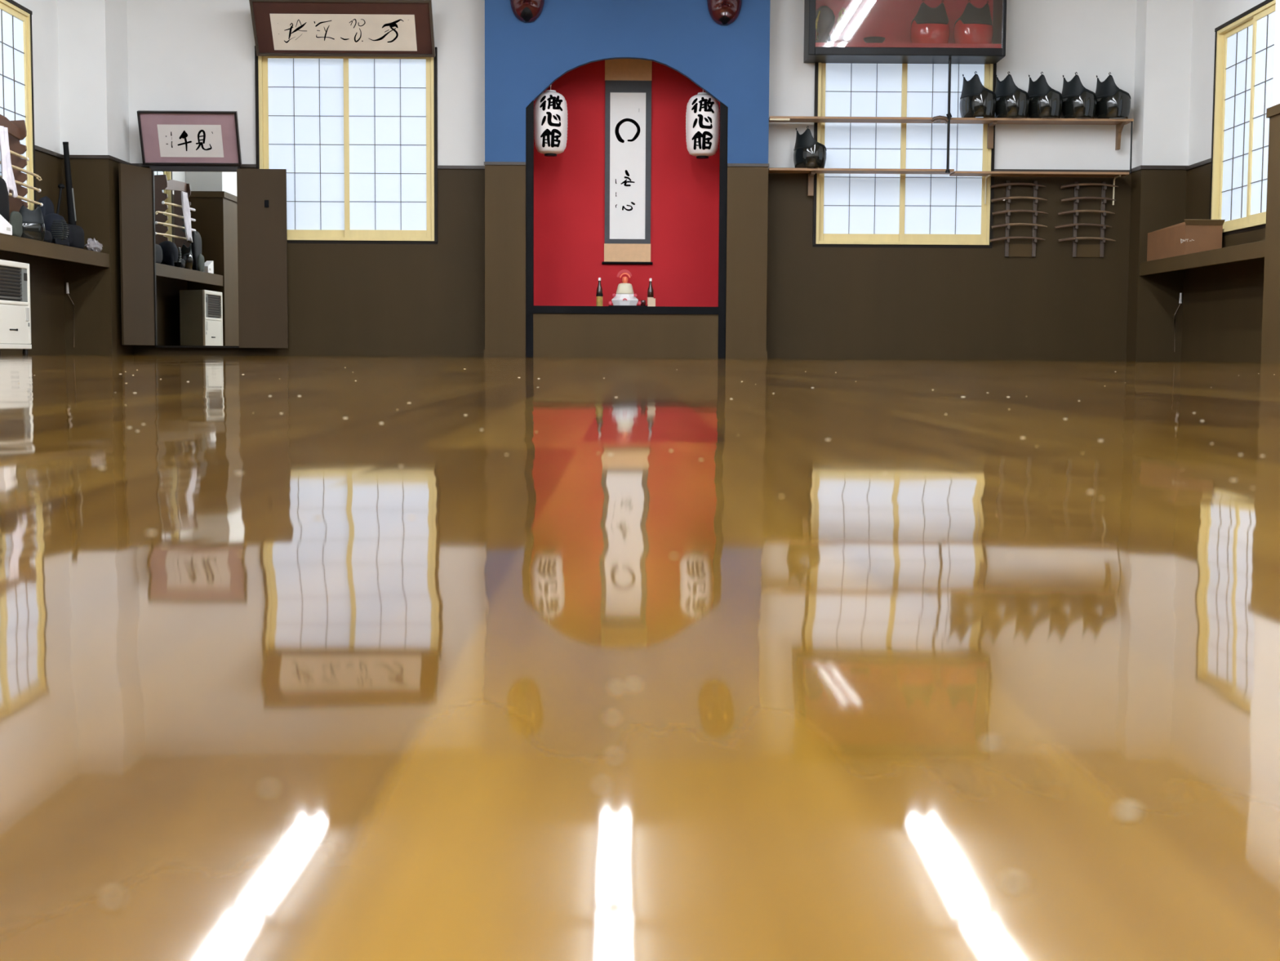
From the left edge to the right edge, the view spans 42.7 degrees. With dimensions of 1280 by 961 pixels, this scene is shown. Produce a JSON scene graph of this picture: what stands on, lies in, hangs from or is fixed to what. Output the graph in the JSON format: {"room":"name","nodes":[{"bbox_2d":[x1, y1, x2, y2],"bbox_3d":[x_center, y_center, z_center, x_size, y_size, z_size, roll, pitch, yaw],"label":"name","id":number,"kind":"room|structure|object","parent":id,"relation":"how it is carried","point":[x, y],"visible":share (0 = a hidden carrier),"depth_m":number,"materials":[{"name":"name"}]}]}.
{"room":"martial arts dojo","nodes":[
{"label":"martial arts dojo","id":0,"kind":"room"},
{"bbox_2d":[13,0,60,153],"bbox_3d":[-5.499,-3.057,14.009,0.200,3.950,3.870,0,4,0],"label":"wall","id":1,"kind":"structure","parent":0,"point":[45,13],"depth_m":14.89,"materials":[{"name":"white paint"}]},
{"bbox_2d":[0,0,35,210],"bbox_3d":[-5.426,-3.122,13.626,0.140,1.890,1.760,0,4,0],"label":"window","id":2,"kind":"structure","parent":1,"relation":"in","point":[16,73],"depth_m":14.23,"materials":[{"name":"beige wood"}]},
{"bbox_2d":[0,150,66,354],"bbox_3d":[-5.397,-1.984,13.757,0.012,1.850,3.200,0,4,0],"label":"trim","id":3,"kind":"structure","parent":1,"relation":"attached to","point":[46,277],"depth_m":14.89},
{"bbox_2d":[35,145,63,159],"bbox_3d":[-5.389,-2.988,14.902,0.030,0.035,0.763,0,4,0],"label":"trim","id":4,"kind":"structure","parent":1,"relation":"attached to","point":[37,148],"depth_m":14.90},
{"bbox_2d":[0,233,109,267],"bbox_3d":[-5.177,-1.936,13.763,0.428,0.127,3.175,0,4,0],"label":"countertop","id":5,"kind":"structure","parent":1,"relation":"attached to","point":[11,243],"depth_m":13.82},
{"bbox_2d":[0,177,8,222],"bbox_3d":[-5.069,-2.170,12.945,0.070,0.471,0.327,0,4,0],"label":"equipment bag","id":6,"kind":"object","parent":5,"relation":"on","point":[4,197],"visible":0.61,"depth_m":12.97,"materials":[{"name":"black fabric"}]},
{"bbox_2d":[0,214,12,235],"bbox_3d":[-4.986,-1.996,12.781,0.082,0.149,0.250,0,4,0],"label":"box","id":7,"kind":"object","parent":5,"relation":"on","point":[6,228],"visible":0.87,"depth_m":12.76,"materials":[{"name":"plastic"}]},
{"bbox_2d":[0,114,28,220],"bbox_3d":[-5.242,-2.479,13.293,0.190,1.030,0.974,0,4,0],"label":"stand","id":8,"kind":"object","parent":5,"relation":"on","point":[17,131],"visible":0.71,"depth_m":13.74,"materials":[{"name":"brown wood"}]},
{"bbox_2d":[0,125,17,197],"bbox_3d":[-5.098,-2.564,13.172,0.085,0.560,0.256,0,4,0],"label":"hand towel","id":9,"kind":"object","parent":8,"relation":"hanging from","point":[7,175],"visible":0.99,"depth_m":13.19,"materials":[{"name":"white fabric"}]},
{"bbox_2d":[9,150,29,160],"bbox_3d":[-5.174,-2.692,13.203,0.090,0.090,1.302,0,4,0],"label":"sword","id":10,"kind":"object","parent":8,"relation":"on","point":[11,151],"visible":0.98,"depth_m":13.63,"materials":[{"name":"beige wood"}]},
{"bbox_2d":[0,175,40,192],"bbox_3d":[-5.176,-2.467,13.356,0.090,0.090,1.572,0,4,0],"label":"sword","id":11,"kind":"object","parent":8,"relation":"on","point":[38,190],"visible":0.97,"depth_m":13.81,"materials":[{"name":"beige wood"}]},
{"bbox_2d":[0,160,41,181],"bbox_3d":[-5.175,-2.578,13.364,0.090,0.106,1.606,0,4,0],"label":"sword","id":12,"kind":"object","parent":8,"relation":"on","point":[36,175],"visible":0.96,"depth_m":13.79,"materials":[{"name":"beige wood"}]},
{"bbox_2d":[8,192,43,206],"bbox_3d":[-5.177,-2.340,13.386,0.032,0.063,1.612,0,4,0],"label":"sword","id":13,"kind":"object","parent":8,"relation":"on","point":[10,193],"visible":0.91,"depth_m":13.82,"materials":[{"name":"beige wood"}]},
{"bbox_2d":[8,211,22,236],"bbox_3d":[-4.983,-2.047,13.082,0.041,0.205,0.248,0,4,0],"label":"folded cloth","id":14,"kind":"object","parent":5,"relation":"on","point":[15,217],"visible":0.98,"depth_m":13.04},
{"bbox_2d":[18,203,44,241],"bbox_3d":[-5.058,-2.134,13.553,0.270,0.304,0.170,-4,6,-42],"label":"kendo breastplate","id":15,"kind":"object","parent":5,"relation":"on","point":[33,221],"visible":0.74,"depth_m":13.50,"materials":[{"name":"black paint"}]},
{"bbox_2d":[37,195,54,243],"bbox_3d":[-5.267,-2.287,14.514,0.101,0.460,0.266,0,4,0],"label":"glove","id":16,"kind":"object","parent":5,"relation":"on","point":[47,207],"visible":0.37,"depth_m":14.42,"materials":[{"name":"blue fabric"}]},
{"bbox_2d":[43,230,52,242],"bbox_3d":[-5.029,-2.059,13.825,0.102,0.113,0.191,0,4,0],"label":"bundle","id":17,"kind":"object","parent":5,"relation":"on","point":[48,237],"visible":0.42,"depth_m":13.79,"materials":[{"name":"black fabric"}]},
{"bbox_2d":[43,213,69,246],"bbox_3d":[-5.057,-2.167,14.143,0.252,0.278,0.252,0,4,-7],"label":"helmet","id":18,"kind":"object","parent":5,"relation":"on","point":[55,224],"visible":0.83,"depth_m":14.06,"materials":[{"name":"blue fabric"}]},
{"bbox_2d":[51,219,68,240],"bbox_3d":[-4.968,-2.152,14.071,0.063,0.182,0.169,4,6,40],"label":"grille","id":19,"kind":"object","parent":18,"relation":"attached to","point":[60,230],"depth_m":14.06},
{"bbox_2d":[56,183,64,214],"bbox_3d":[-5.277,-2.387,14.833,0.060,0.618,0.308,0,4,0],"label":"stick","id":20,"kind":"object","parent":5,"relation":"on","point":[60,186],"visible":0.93,"depth_m":14.89,"materials":[{"name":"black wood"}]},
{"bbox_2d":[62,142,76,225],"bbox_3d":[-5.278,-2.617,15.187,0.073,1.020,0.165,1,5,10],"label":"bag","id":21,"kind":"object","parent":5,"relation":"on","point":[72,220],"visible":0.81,"depth_m":15.15,"materials":[{"name":"black fabric"}]},
{"bbox_2d":[66,224,84,248],"bbox_3d":[-5.098,-2.180,14.671,0.163,0.223,0.402,0,4,0],"label":"bag","id":22,"kind":"object","parent":5,"relation":"on","point":[76,233],"visible":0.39,"depth_m":14.58,"materials":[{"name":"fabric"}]},
{"bbox_2d":[84,237,102,252],"bbox_3d":[-5.040,-2.168,15.097,0.105,0.134,0.387,0,4,0],"label":"plastic bag","id":23,"kind":"object","parent":5,"relation":"on","point":[91,245],"visible":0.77,"depth_m":15.04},
{"bbox_2d":[66,282,74,346],"bbox_3d":[-5.346,-1.554,15.376,0.075,0.606,0.030,0,4,0],"label":"cable","id":24,"kind":"object","parent":1,"relation":"attached to","point":[67,283],"visible":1,"depth_m":15.36,"materials":[{"name":"white plastic"}]},
{"bbox_2d":[57,0,129,162],"bbox_3d":[-5.182,-4.102,15.535,0.440,2.100,0.670,0,4,0],"label":"pillar","id":25,"kind":"structure","parent":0,"point":[92,34],"depth_m":15.25,"materials":[{"name":"white paint"}]},
{"bbox_2d":[62,155,130,164],"bbox_3d":[-5.178,-3.044,15.605,0.460,0.030,0.695,0,4,0],"label":"trim","id":26,"kind":"structure","parent":25,"relation":"attached to","point":[108,157],"depth_m":15.26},
{"bbox_2d":[61,158,133,355],"bbox_3d":[-5.190,-2.132,15.683,0.448,1.850,0.680,0,4,0],"label":"trim","id":27,"kind":"structure","parent":25,"relation":"attached to","point":[95,291],"depth_m":15.37,"materials":[{"name":"wood"}]},
{"bbox_2d":[484,0,770,163],"bbox_3d":[-0.122,-4.088,15.740,2.710,2.100,0.320,0,4,0],"label":"wall","id":28,"kind":"structure","parent":0,"point":[731,63],"depth_m":15.58,"materials":[{"name":"blue paint"}]},
{"bbox_2d":[510,0,544,22],"bbox_3d":[-1.078,-4.623,15.420,0.333,0.575,0.222,1,4,8],"label":"mask","id":29,"kind":"object","parent":28,"relation":"attached to","point":[526,11],"visible":1,"depth_m":15.45,"materials":[{"name":"paint"}]},
{"bbox_2d":[525,100,533,357],"bbox_3d":[-1.060,-2.431,15.749,0.072,2.485,0.067,0,4,0],"label":"trim","id":30,"kind":"structure","parent":28,"relation":"attached to","point":[530,108],"depth_m":15.72,"materials":[{"name":"black paint"}]},
{"bbox_2d":[533,84,568,156],"bbox_3d":[-0.865,-3.630,15.860,0.332,0.962,0.335,0,4,-5],"label":"paper lantern","id":31,"kind":"object","parent":28,"relation":"hanging from","point":[550,108],"visible":0.98,"depth_m":15.74,"materials":[{"name":"white"}]},
{"bbox_2d":[484,164,768,351],"bbox_3d":[-0.134,-2.118,15.889,2.710,1.850,0.328,0,4,0],"label":"wall panel","id":32,"kind":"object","parent":28,"relation":"attached to","point":[747,212],"depth_m":15.72,"materials":[{"name":"wood"}]},
{"bbox_2d":[484,161,768,167],"bbox_3d":[-0.128,-3.022,15.662,2.726,0.028,0.040,0,4,0],"label":"trim","id":33,"kind":"structure","parent":28,"relation":"attached to","point":[485,162],"depth_m":15.65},
{"bbox_2d":[533,60,719,306],"bbox_3d":[-0.129,-3.224,16.098,2.029,3.177,0.740,0,4,0],"label":"wall niche","id":34,"kind":"object","parent":28,"relation":"in","point":[569,186],"visible":0.28,"depth_m":16.46,"materials":[{"name":"red paint"}]},
{"bbox_2d":[602,58,652,264],"bbox_3d":[-0.121,-3.269,16.396,0.508,2.196,0.027,0,4,0],"label":"scroll","id":35,"kind":"object","parent":34,"relation":"hanging from","point":[628,82],"visible":0.96,"depth_m":16.40,"materials":[{"name":"paper"}]},
{"bbox_3d":[-0.138,-1.694,16.189,1.929,0.029,0.695,0,4,0],"label":"trim","id":36,"kind":"structure","parent":34,"relation":"attached to","visible":0},
{"bbox_2d":[595,277,603,306],"bbox_3d":[-0.398,-1.849,16.103,0.068,0.288,0.068,0,4,0],"label":"bottle","id":37,"kind":"object","parent":36,"relation":"on","point":[599,295],"visible":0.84,"depth_m":16.08,"materials":[{"name":"brown glass"}]},
{"bbox_2d":[608,305,647,306],"bbox_3d":[-0.120,-1.718,16.195,0.380,0.016,0.240,0,4,0],"label":"tray","id":38,"kind":"object","parent":36,"relation":"on","point":[608,305],"visible":0.23,"depth_m":16.08,"materials":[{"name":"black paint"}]},
{"bbox_2d":[608,269,641,305],"bbox_3d":[-0.147,-1.905,16.176,0.322,0.358,0.173,0,4,0],"label":"offering","id":39,"kind":"object","parent":38,"relation":"on","point":[624,295],"visible":0.98,"depth_m":16.13,"materials":[{"name":"white plastic"}]},
{"bbox_2d":[647,297,655,306],"bbox_3d":[0.114,-1.739,16.034,0.075,0.085,0.075,0,4,0],"label":"box","id":40,"kind":"object","parent":36,"relation":"on","point":[651,301],"visible":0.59,"depth_m":16.00,"materials":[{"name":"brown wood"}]},
{"bbox_2d":[647,278,653,298],"bbox_3d":[0.103,-1.849,16.146,0.064,0.288,0.064,0,4,0],"label":"bottle","id":41,"kind":"object","parent":40,"relation":"on","point":[650,291],"visible":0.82,"depth_m":16.12,"materials":[{"name":"brown glass"}]},
{"bbox_2d":[685,89,719,159],"bbox_3d":[0.610,-3.610,15.870,0.332,0.962,0.335,1,4,3],"label":"paper lantern","id":42,"kind":"object","parent":28,"relation":"hanging from","point":[703,113],"visible":0.99,"depth_m":15.76,"materials":[{"name":"white"}]},
{"bbox_2d":[718,102,728,358],"bbox_3d":[0.797,-2.411,15.761,0.072,2.466,0.067,0,4,0],"label":"trim","id":43,"kind":"structure","parent":28,"relation":"attached to","point":[723,108],"depth_m":15.73,"materials":[{"name":"black paint"}]},
{"bbox_2d":[706,0,742,25],"bbox_3d":[0.814,-4.600,15.433,0.333,0.575,0.222,0,4,-8],"label":"mask","id":44,"kind":"object","parent":28,"relation":"attached to","point":[723,12],"visible":1,"depth_m":15.46,"materials":[{"name":"paint"}]},
{"bbox_2d":[126,0,1137,169],"bbox_3d":[-0.080,-3.185,16.071,11.860,3.950,0.200,0,4,0],"label":"wall","id":45,"kind":"structure","parent":0,"point":[184,55],"depth_m":15.91,"materials":[{"name":"white paint"}]},
{"bbox_2d":[118,163,288,348],"bbox_3d":[-4.161,-2.152,15.729,1.486,1.750,0.572,0,4,0],"label":"mirror","id":46,"kind":"object","parent":45,"relation":"attached to","point":[215,268],"visible":1,"depth_m":15.87,"materials":[{"name":"brown mirror"}]},
{"bbox_2d":[137,110,241,165],"bbox_3d":[-4.318,-3.281,15.707,0.945,0.499,0.205,0,4,0],"label":"frame","id":47,"kind":"object","parent":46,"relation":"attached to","point":[184,138],"visible":1,"depth_m":15.71,"materials":[{"name":"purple paper"}]},
{"bbox_2d":[153,171,239,346],"bbox_3d":[-4.301,-2.152,15.909,0.816,1.680,0.004,0,4,0],"label":"mirror glass","id":48,"kind":"object","parent":46,"relation":"attached to","point":[196,268],"depth_m":15.91,"materials":[{"name":"silver metal"}]},
{"bbox_2d":[248,0,435,57],"bbox_3d":[-2.828,-4.314,15.611,1.715,0.495,0.330,0,4,0],"label":"frame","id":49,"kind":"object","parent":45,"relation":"attached to","point":[281,28],"visible":1,"depth_m":15.62,"materials":[{"name":"brown wood"}]},
{"bbox_2d":[254,45,437,244],"bbox_3d":[-2.852,-3.260,15.980,1.760,1.890,0.140,0,4,0],"label":"window","id":50,"kind":"structure","parent":45,"relation":"in","point":[355,139],"depth_m":15.97,"materials":[{"name":"paper"}]},
{"bbox_2d":[133,347,1126,360],"bbox_3d":[-0.091,-1.242,16.105,9.780,0.070,0.010,0,4,0],"label":"baseboard","id":51,"kind":"structure","parent":45,"relation":"attached to","point":[136,351],"depth_m":16.09,"materials":[{"name":"wood"}]},
{"bbox_2d":[130,163,1132,173],"bbox_3d":[-0.080,-3.042,15.967,9.780,0.030,0.030,0,4,0],"label":"trim","id":52,"kind":"structure","parent":45,"relation":"attached to","point":[132,164],"depth_m":15.97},
{"bbox_2d":[133,166,1131,353],"bbox_3d":[-0.086,-2.130,16.047,9.780,1.850,0.012,0,4,0],"label":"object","id":53,"kind":"structure","parent":45,"relation":"attached to","point":[340,295],"depth_m":16.07,"materials":[{"name":"wood"}]},
{"bbox_2d":[768,115,946,123],"bbox_3d":[2.098,-3.465,15.774,1.717,0.038,0.263,0,4,0],"label":"wall shelf","id":54,"kind":"object","parent":45,"relation":"attached to","point":[772,118],"visible":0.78,"depth_m":15.69,"materials":[{"name":"brown wood"}]},
{"bbox_2d":[931,115,949,123],"bbox_3d":[2.862,-3.442,15.615,0.170,0.071,0.045,0,4,0],"label":"clamp","id":55,"kind":"object","parent":54,"relation":"attached to","point":[937,117],"visible":1,"depth_m":15.60,"materials":[{"name":"brown wood"}]},
{"bbox_2d":[768,168,954,195],"bbox_3d":[2.122,-2.877,15.820,1.772,0.240,0.263,0,4,0],"label":"wall shelf","id":56,"kind":"object","parent":45,"relation":"attached to","point":[811,171],"visible":0.92,"depth_m":15.74,"materials":[{"name":"brown wood"}]},
{"bbox_2d":[793,125,826,168],"bbox_3d":[1.619,-3.197,15.776,0.222,0.397,0.351,-2,5,-32],"label":"kendo breastplate","id":57,"kind":"object","parent":56,"relation":"on","point":[808,153],"visible":0.98,"depth_m":15.66,"materials":[{"name":"black paint"}]},
{"bbox_2d":[945,57,951,173],"bbox_3d":[2.949,-3.480,15.622,0.056,1.082,0.044,0,4,0],"label":"support pole","id":58,"kind":"object","parent":56,"relation":"attached to","point":[948,115],"visible":1,"depth_m":15.61,"materials":[{"name":"black"}]},
{"bbox_2d":[812,62,996,248],"bbox_3d":[2.575,-3.225,16.013,1.760,1.890,0.140,0,4,0],"label":"window","id":59,"kind":"structure","parent":45,"relation":"in","point":[906,211],"depth_m":16.00,"materials":[{"name":"paper"}]},
{"bbox_2d":[803,0,1006,64],"bbox_3d":[2.526,-4.549,15.654,1.863,1.036,0.450,0,4,0],"label":"display cabinet","id":60,"kind":"object","parent":45,"relation":"attached to","point":[890,20],"visible":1,"depth_m":15.80,"materials":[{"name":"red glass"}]},
{"bbox_2d":[815,5,845,42],"bbox_3d":[1.810,-4.349,15.701,0.302,0.380,0.210,0,4,0],"label":"ornament","id":61,"kind":"object","parent":60,"relation":"on","point":[824,15],"visible":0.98,"depth_m":15.63,"materials":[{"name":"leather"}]},
{"bbox_2d":[815,5,835,42],"bbox_3d":[1.764,-4.349,15.700,0.210,0.380,0.210,0,4,0],"label":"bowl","id":62,"kind":"object","parent":61,"relation":"on","point":[824,16],"depth_m":15.63,"materials":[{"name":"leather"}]},
{"bbox_2d":[863,36,884,43],"bbox_3d":[2.244,-4.192,15.685,0.210,0.075,0.210,0,4,0],"label":"bowl","id":63,"kind":"object","parent":60,"relation":"on","point":[869,39],"visible":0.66,"depth_m":15.61,"materials":[{"name":"ceramic"}]},
{"bbox_2d":[910,0,950,43],"bbox_3d":[2.781,-4.363,15.669,0.376,0.424,0.237,0,4,-2],"label":"kendo breastplate","id":64,"kind":"object","parent":60,"relation":"on","point":[929,25],"visible":0.94,"depth_m":15.57,"materials":[{"name":"red paint"}]},
{"bbox_2d":[953,0,993,44],"bbox_3d":[3.202,-4.361,15.672,0.376,0.424,0.237,-1,5,-12],"label":"kendo breastplate","id":65,"kind":"object","parent":60,"relation":"on","point":[975,25],"visible":0.96,"depth_m":15.58,"materials":[{"name":"red paint"}]},
{"bbox_2d":[1004,180,1038,257],"bbox_3d":[3.725,-2.555,15.987,0.300,0.736,0.085,0,4,0],"label":"rack","id":66,"kind":"object","parent":45,"relation":"attached to","point":[1011,250],"visible":1,"depth_m":16.02,"materials":[{"name":"brown wood"}]},
{"bbox_2d":[990,235,1045,242],"bbox_3d":[3.686,-2.352,15.983,0.541,0.061,0.030,0,4,0],"label":"sword","id":67,"kind":"object","parent":66,"relation":"on","point":[1015,237],"visible":1,"depth_m":15.97,"materials":[{"name":"brown wood"}]},
{"bbox_2d":[990,182,1046,188],"bbox_3d":[3.683,-2.869,15.943,0.545,0.058,0.030,0,4,0],"label":"sword","id":68,"kind":"object","parent":66,"relation":"on","point":[1003,184],"visible":1,"depth_m":15.93,"materials":[{"name":"brown wood"}]},
{"bbox_2d":[991,195,1047,202],"bbox_3d":[3.695,-2.738,15.953,0.548,0.060,0.030,0,4,0],"label":"sword","id":69,"kind":"object","parent":66,"relation":"on","point":[1018,197],"visible":1,"depth_m":15.94,"materials":[{"name":"brown wood"}]},
{"bbox_2d":[991,222,1047,228],"bbox_3d":[3.702,-2.481,15.973,0.545,0.060,0.030,0,4,0],"label":"sword","id":70,"kind":"object","parent":66,"relation":"on","point":[1011,224],"visible":1,"depth_m":15.96,"materials":[{"name":"brown wood"}]},
{"bbox_2d":[991,209,1048,215],"bbox_3d":[3.708,-2.611,15.963,0.548,0.057,0.030,0,4,0],"label":"sword","id":71,"kind":"object","parent":66,"relation":"on","point":[1006,211],"visible":1,"depth_m":15.95,"materials":[{"name":"brown wood"}]},
{"bbox_2d":[944,117,1133,150],"bbox_3d":[3.840,-3.340,15.795,1.758,0.265,0.261,0,4,0],"label":"wall shelf","id":72,"kind":"object","parent":45,"relation":"attached to","point":[991,122],"visible":1,"depth_m":15.75,"materials":[{"name":"brown wood"}]},
{"bbox_2d":[960,71,996,117],"bbox_3d":[3.231,-3.693,15.748,0.242,0.434,0.384,-2,5,-26],"label":"kendo breastplate","id":73,"kind":"object","parent":72,"relation":"on","point":[976,100],"visible":0.96,"depth_m":15.62,"materials":[{"name":"black paint"}]},
{"bbox_2d":[994,71,1029,118],"bbox_3d":[3.549,-3.692,15.750,0.242,0.434,0.384,-2,5,-25],"label":"kendo breastplate","id":74,"kind":"object","parent":72,"relation":"on","point":[1012,101],"visible":0.86,"depth_m":15.62,"materials":[{"name":"leather"}]},
{"bbox_2d":[1026,71,1062,118],"bbox_3d":[3.867,-3.690,15.752,0.242,0.434,0.384,-2,5,-24],"label":"kendo breastplate","id":75,"kind":"object","parent":72,"relation":"on","point":[1045,101],"visible":0.88,"depth_m":15.62,"materials":[{"name":"leather"}]},
{"bbox_2d":[1060,71,1097,118],"bbox_3d":[4.197,-3.688,15.755,0.242,0.434,0.384,-2,5,-23],"label":"kendo breastplate","id":76,"kind":"object","parent":72,"relation":"on","point":[1078,101],"visible":0.83,"depth_m":15.62,"materials":[{"name":"leather"}]},
{"bbox_2d":[1094,72,1130,118],"bbox_3d":[4.521,-3.686,15.757,0.242,0.434,0.384,-1,5,-22],"label":"kendo breastplate","id":77,"kind":"object","parent":72,"relation":"on","point":[1113,102],"visible":0.87,"depth_m":15.63,"materials":[{"name":"leather"}]},
{"bbox_2d":[1129,121,1133,173],"bbox_3d":[4.712,-3.198,15.706,0.016,0.488,0.016,2,5,22],"label":"strut","id":78,"kind":"object","parent":72,"relation":"attached to","point":[1131,123],"visible":1,"depth_m":15.70,"materials":[{"name":"black"}]},
{"bbox_2d":[949,171,1128,204],"bbox_3d":[3.851,-2.825,15.834,1.674,0.290,0.263,0,4,0],"label":"wall shelf","id":79,"kind":"object","parent":45,"relation":"attached to","point":[1021,174],"visible":1,"depth_m":15.75,"materials":[{"name":"brown wood"}]},
{"bbox_2d":[1071,182,1106,257],"bbox_3d":[4.391,-2.549,15.991,0.303,0.728,0.085,0,4,0],"label":"rack","id":80,"kind":"object","parent":45,"relation":"attached to","point":[1078,250],"visible":1,"depth_m":16.02,"materials":[{"name":"brown wood"}]},
{"bbox_2d":[1054,222,1111,229],"bbox_3d":[4.325,-2.478,15.977,0.560,0.060,0.030,0,4,0],"label":"sword","id":81,"kind":"object","parent":80,"relation":"on","point":[1082,224],"visible":1,"depth_m":15.97,"materials":[{"name":"brown wood"}]},
{"bbox_2d":[1057,209,1115,215],"bbox_3d":[4.352,-2.609,15.967,0.561,0.060,0.030,0,4,0],"label":"sword","id":82,"kind":"object","parent":80,"relation":"on","point":[1073,211],"visible":1,"depth_m":15.95,"materials":[{"name":"brown wood"}]},
{"bbox_2d":[1057,236,1115,242],"bbox_3d":[4.364,-2.349,15.987,0.562,0.057,0.030,0,4,0],"label":"sword","id":83,"kind":"object","parent":80,"relation":"on","point":[1074,237],"visible":1,"depth_m":15.98,"materials":[{"name":"brown wood"}]},
{"bbox_2d":[1060,196,1115,202],"bbox_3d":[4.371,-2.737,15.957,0.538,0.059,0.030,0,4,0],"label":"sword","id":84,"kind":"object","parent":80,"relation":"on","point":[1074,197],"visible":1,"depth_m":15.95,"materials":[{"name":"brown wood"}]},
{"bbox_2d":[1060,182,1118,188],"bbox_3d":[4.376,-2.867,15.947,0.567,0.059,0.030,0,4,0],"label":"sword","id":85,"kind":"object","parent":80,"relation":"on","point":[1077,184],"visible":1,"depth_m":15.94,"materials":[{"name":"brown wood"}]},
{"bbox_2d":[0,354,1279,960],"bbox_3d":[-0.040,-0.444,6.936,12.000,0.100,20.500,0,4,0],"label":"floor","id":86,"kind":"structure","parent":0,"point":[803,770],"depth_m":0.24,"materials":[{"name":"wood"}]},
{"bbox_2d":[0,259,31,355],"bbox_3d":[-5.062,-1.351,12.831,0.298,0.735,0.810,0,4,0],"label":"heater","id":87,"kind":"object","parent":86,"relation":"on","point":[15,280],"visible":1,"depth_m":12.91,"materials":[{"name":"white"}]},
{"bbox_2d":[0,265,20,301],"bbox_3d":[-4.945,-1.535,12.764,0.008,0.265,0.595,0,4,0],"label":"grille","id":88,"kind":"object","parent":87,"relation":"attached to","point":[10,275],"depth_m":12.83,"materials":[{"name":"black"}]},
{"bbox_2d":[0,343,31,348],"bbox_3d":[-5.064,-1.053,12.854,0.298,0.037,0.770,0,4,0],"label":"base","id":89,"kind":"object","parent":87,"relation":"on","point":[2,345],"depth_m":12.90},
{"bbox_2d":[533,313,718,358],"bbox_3d":[-0.138,-1.398,15.829,1.785,0.423,0.040,0,4,0],"label":"trim","id":90,"kind":"structure","parent":86,"relation":"on","point":[554,335],"depth_m":15.81,"materials":[{"name":"wood"}]},
{"bbox_2d":[533,305,718,314],"bbox_3d":[-0.136,-1.644,15.810,1.785,0.072,0.069,0,4,0],"label":"trim","id":91,"kind":"structure","parent":90,"relation":"on","point":[536,308],"depth_m":15.78,"materials":[{"name":"black paint"}]},
{"bbox_2d":[484,349,767,358],"bbox_3d":[-0.138,-1.218,15.788,2.734,0.070,0.014,0,4,0],"label":"baseboard","id":92,"kind":"structure","parent":86,"relation":"on","point":[487,353],"depth_m":15.78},
{"bbox_2d":[17,373,1275,899],"bbox_3d":[-0.328,-0.177,2.828,2.761,0.001,4.771,2,5,22],"label":"dust specks","id":93,"kind":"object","parent":86,"relation":"on","point":[1127,811],"depth_m":0.17,"materials":[{"name":"beige"}]},
{"bbox_2d":[1132,0,1193,168],"bbox_3d":[5.037,-4.059,15.771,0.440,2.100,0.320,0,4,0],"label":"wall","id":94,"kind":"structure","parent":0,"point":[1164,28],"depth_m":15.64,"materials":[{"name":"white paint"}]},
{"bbox_2d":[1126,168,1186,360],"bbox_3d":[5.021,-2.095,15.919,0.448,1.860,0.330,0,4,0],"label":"trim","id":95,"kind":"structure","parent":94,"relation":"attached to","point":[1157,196],"depth_m":15.78,"materials":[{"name":"wood"}]},
{"bbox_2d":[1131,165,1187,172],"bbox_3d":[5.020,-3.009,15.841,0.460,0.035,0.345,0,4,0],"label":"trim","id":96,"kind":"structure","parent":94,"relation":"attached to","point":[1140,167],"depth_m":15.67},
{"bbox_2d":[1187,0,1266,165],"bbox_3d":[5.360,-3.012,14.260,0.200,3.950,3.500,0,4,0],"label":"wall","id":97,"kind":"structure","parent":0,"point":[1207,15],"depth_m":15.26,"materials":[{"name":"white paint"}]},
{"bbox_2d":[1185,158,1211,170],"bbox_3d":[5.238,-2.958,15.333,0.030,0.035,0.728,0,4,0],"label":"trim","id":98,"kind":"structure","parent":97,"relation":"attached to","point":[1207,161],"depth_m":15.31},
{"bbox_2d":[1139,240,1265,275],"bbox_3d":[5.028,-1.908,14.184,0.428,0.127,3.155,0,4,0],"label":"countertop","id":99,"kind":"structure","parent":97,"relation":"attached to","point":[1251,251],"depth_m":13.95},
{"bbox_2d":[1146,219,1225,261],"bbox_3d":[5.016,-2.208,15.150,0.378,0.320,1.125,0,4,0],"label":"cardboard box","id":100,"kind":"object","parent":99,"relation":"on","point":[1190,236],"visible":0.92,"depth_m":14.64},
{"bbox_2d":[1181,163,1265,362],"bbox_3d":[5.249,-1.953,14.181,0.012,1.850,3.180,0,4,0],"label":"wall paneling","id":101,"kind":"structure","parent":97,"relation":"attached to","point":[1222,314],"depth_m":14.77,"materials":[{"name":"wood"}]},
{"bbox_2d":[1208,0,1275,235],"bbox_3d":[5.292,-3.093,14.075,0.140,1.890,1.760,0,4,0],"label":"window","id":102,"kind":"structure","parent":97,"relation":"in","point":[1244,45],"depth_m":14.38,"materials":[{"name":"beige wood"}]},
{"bbox_2d":[1271,0,1279,106],"bbox_3d":[5.344,-2.269,4.704,0.940,3.950,15.670,0,4,0],"label":"wall","id":103,"kind":"structure","parent":0,"point":[1276,80],"depth_m":12.42,"materials":[{"name":"white paint"}]},
{"bbox_2d":[1261,114,1279,363],"bbox_3d":[5.132,-1.234,4.789,0.552,1.870,15.682,0,4,0],"label":"trim","id":104,"kind":"structure","parent":103,"relation":"attached to","point":[1270,342],"depth_m":12.45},
{"bbox_2d":[1266,103,1279,118],"bbox_3d":[5.129,-2.202,4.723,0.570,0.070,15.700,0,4,0],"label":"trim","id":105,"kind":"structure","parent":103,"relation":"attached to","point":[1274,110],"depth_m":12.42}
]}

